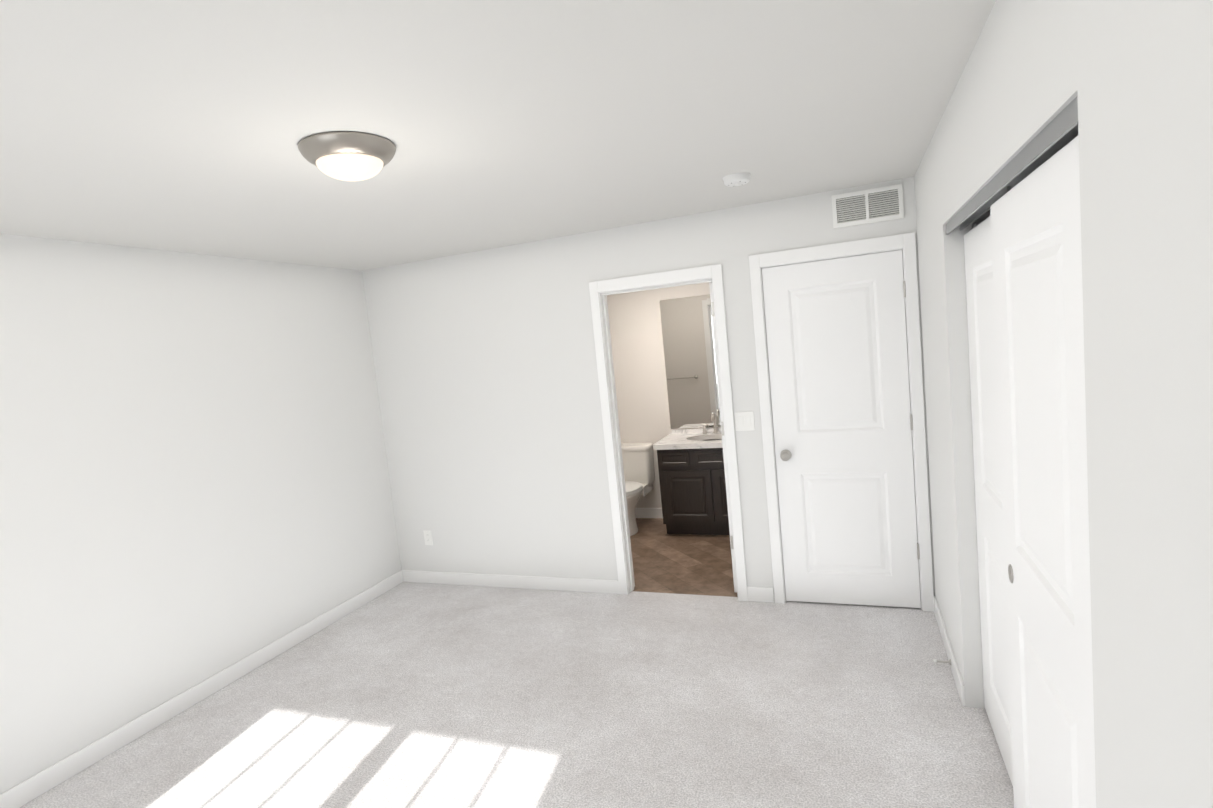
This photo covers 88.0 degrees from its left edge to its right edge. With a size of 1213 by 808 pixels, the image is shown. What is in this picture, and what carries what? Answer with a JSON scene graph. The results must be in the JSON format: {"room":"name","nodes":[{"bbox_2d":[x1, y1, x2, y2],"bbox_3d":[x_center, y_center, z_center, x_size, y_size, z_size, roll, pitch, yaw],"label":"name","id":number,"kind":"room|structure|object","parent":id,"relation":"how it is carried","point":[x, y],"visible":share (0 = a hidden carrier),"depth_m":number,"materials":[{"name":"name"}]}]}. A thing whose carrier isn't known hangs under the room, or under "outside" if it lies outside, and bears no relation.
{"room":"empty bedroom","nodes":[
{"label":"empty bedroom","id":0,"kind":"room"},
{"bbox_2d":[0,234,401,793],"bbox_3d":[-2.612,0.487,2.751,0.120,2.440,4.629,-4,6,21],"label":"wall","id":1,"kind":"structure","parent":0,"point":[195,487],"depth_m":3.31,"materials":[{"name":"white paint"}]},
{"bbox_2d":[0,570,403,807],"bbox_3d":[-2.413,1.638,2.892,0.016,0.095,4.509,-4,6,21],"label":"baseboard","id":2,"kind":"structure","parent":1,"relation":"attached to","point":[64,770],"depth_m":3.28,"materials":[{"name":"white paint"}]},
{"bbox_2d":[0,0,995,270],"bbox_3d":[-0.242,-1.031,2.672,4.758,0.120,6.540,-4,6,21],"label":"ceiling","id":3,"kind":"structure","parent":0,"point":[186,126],"depth_m":1.90,"materials":[{"name":"grey paint"}]},
{"bbox_2d":[298,131,395,180],"bbox_3d":[-0.854,-0.802,2.091,0.304,0.105,0.304,-4,6,21],"label":"lamp","id":4,"kind":"object","parent":3,"relation":"attached to","point":[349,156],"visible":1,"depth_m":2.00,"materials":[{"name":"white glass"}]},
{"bbox_2d":[722,172,750,186],"bbox_3d":[0.623,-1.067,2.999,0.132,0.039,0.132,-4,6,21],"label":"smoke detector","id":5,"kind":"object","parent":3,"relation":"attached to","point":[737,179],"visible":1,"depth_m":2.96,"materials":[{"name":"white plastic"}]},
{"bbox_2d":[20,582,1013,807],"bbox_3d":[-0.323,1.620,2.048,4.758,0.120,4.674,-4,6,21],"label":"floor carpet","id":6,"kind":"object","parent":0,"point":[415,695],"visible":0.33,"depth_m":2.94,"materials":[{"name":"grey carpet"}]},
{"bbox_2d":[362,177,934,601],"bbox_3d":[0.043,0.084,4.242,4.018,2.440,0.120,-4,6,21],"label":"wall","id":7,"kind":"structure","parent":0,"point":[485,364],"depth_m":4.39,"materials":[{"name":"white paint"}]},
{"bbox_2d":[423,531,432,544],"bbox_3d":[-1.376,1.034,4.843,0.070,0.114,0.007,-4,6,21],"label":"electrical outlet plate","id":8,"kind":"object","parent":7,"relation":"attached to","point":[428,537],"visible":1,"depth_m":4.84,"materials":[{"name":"white plastic"}]},
{"bbox_2d":[404,570,619,593],"bbox_3d":[-0.753,1.308,4.637,1.810,0.095,0.013,-4,6,21],"label":"baseboard","id":9,"kind":"structure","parent":7,"relation":"attached to","point":[455,578],"depth_m":4.60,"materials":[{"name":"white paint"}]},
{"bbox_2d":[589,264,747,600],"bbox_3d":[0.434,0.222,4.112,0.904,2.126,0.156,-4,6,21],"label":"door frame","id":10,"kind":"structure","parent":7,"relation":"attached to","point":[600,291],"depth_m":4.07,"materials":[{"name":"white paint"}]},
{"bbox_2d":[709,282,736,591],"bbox_3d":[0.887,0.187,4.358,0.175,2.025,0.736,-4,6,21],"label":"open bathroom door","id":11,"kind":"structure","parent":7,"relation":"in","point":[722,433],"depth_m":4.02,"materials":[{"name":"white paint"}]},
{"bbox_2d":[734,412,754,430],"bbox_3d":[0.850,0.107,3.865,0.116,0.116,0.012,-4,6,21],"label":"switch plate","id":12,"kind":"object","parent":7,"relation":"attached to","point":[744,421],"visible":1,"depth_m":3.86,"materials":[{"name":"white plastic"}]},
{"bbox_2d":[762,250,920,607],"bbox_3d":[1.371,0.192,3.666,0.765,2.050,0.105,-4,6,21],"label":"closet door","id":13,"kind":"structure","parent":7,"relation":"in","point":[838,373],"depth_m":3.68,"materials":[{"name":"white paint"}]},
{"bbox_2d":[749,232,933,611],"bbox_3d":[1.387,0.149,3.728,0.892,2.145,0.138,-4,6,21],"label":"door frame","id":14,"kind":"structure","parent":7,"relation":"attached to","point":[905,243],"depth_m":3.59,"materials":[{"name":"white paint"}]},
{"bbox_2d":[832,184,903,228],"bbox_3d":[1.444,-1.093,3.478,0.362,0.181,0.012,-4,6,21],"label":"air vent","id":15,"kind":"object","parent":7,"relation":"in","point":[880,204],"visible":1,"depth_m":3.47,"materials":[{"name":"white plastic"}]},
{"bbox_2d":[607,282,720,507],"bbox_3d":[1.005,-0.157,5.774,3.318,2.440,0.120,-4,6,21],"label":"wall","id":16,"kind":"structure","parent":0,"point":[639,364],"depth_m":5.95,"materials":[{"name":"white paint"}]},
{"bbox_2d":[635,508,662,517],"bbox_3d":[0.187,1.072,6.177,1.084,0.101,0.016,-4,6,21],"label":"baseboard","id":17,"kind":"structure","parent":16,"relation":"attached to","point":[639,512],"depth_m":6.08,"materials":[{"name":"white paint"}]},
{"bbox_2d":[660,295,720,428],"bbox_3d":[0.984,-0.387,5.681,0.937,1.199,0.006,-4,6,21],"label":"bathroom mirror","id":18,"kind":"object","parent":16,"relation":"attached to","point":[689,356],"visible":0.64,"depth_m":5.76,"materials":[{"name":"clear glass"}]},
{"bbox_2d":[630,518,737,596],"bbox_3d":[0.340,1.252,5.274,2.285,0.114,1.866,-4,6,21],"label":"floor","id":19,"kind":"structure","parent":0,"point":[665,562],"depth_m":4.82,"materials":[{"name":"tile"}]},
{"bbox_2d":[621,443,654,535],"bbox_3d":[0.173,0.788,5.752,0.420,0.748,0.708,-4,6,21],"label":"toilet","id":20,"kind":"object","parent":19,"relation":"on","point":[638,467],"visible":0.42,"depth_m":5.84,"materials":[{"name":"white ceramic"}]},
{"bbox_2d":[653,413,729,534],"bbox_3d":[0.971,0.597,5.507,0.947,1.016,0.576,-4,6,21],"label":"vanity cabinet","id":21,"kind":"object","parent":19,"relation":"on","point":[692,481],"visible":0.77,"depth_m":5.34,"materials":[{"name":"brown wood"}]},
{"bbox_2d":[914,0,1212,807],"bbox_3d":[1.351,0.146,2.218,0.120,2.440,6.540,-4,6,21],"label":"wall","id":22,"kind":"structure","parent":0,"point":[1135,77],"depth_m":0.94,"materials":[{"name":"white paint"}]},
{"bbox_2d":[933,596,964,705],"bbox_3d":[1.712,1.205,3.157,0.013,0.095,0.955,-4,6,21],"label":"baseboard","id":23,"kind":"structure","parent":22,"relation":"attached to","point":[958,680],"depth_m":3.02,"materials":[{"name":"white paint"}]},
{"bbox_2d":[933,659,950,664],"bbox_3d":[1.608,1.235,3.010,0.077,0.028,0.027,-4,6,21],"label":"doorstop","id":24,"kind":"object","parent":23,"relation":"attached to","point":[941,661],"visible":1,"depth_m":3.01,"materials":[{"name":"silver metal"}]},
{"bbox_2d":[964,216,1012,785],"bbox_3d":[1.391,0.348,2.209,0.035,2.010,0.813,-4,6,21],"label":"slider","id":25,"kind":"object","parent":22,"relation":"hanging from","point":[982,363],"visible":0.5,"depth_m":2.33,"materials":[{"name":"white paint"}]},
{"bbox_2d":[946,97,1077,234],"bbox_3d":[1.126,-0.605,1.768,0.095,0.042,1.590,-4,6,21],"label":"track rail","id":26,"kind":"object","parent":22,"relation":"attached to","point":[1049,140],"visible":0.4,"depth_m":1.48,"materials":[{"name":"silver metal"}]},
{"bbox_2d":[990,127,1095,807],"bbox_3d":[1.089,0.441,1.546,0.038,2.010,0.813,-4,6,21],"label":"slider","id":27,"kind":"object","parent":22,"relation":"hanging from","point":[1037,265],"visible":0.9,"depth_m":1.47,"materials":[{"name":"white paint"}]}
]}

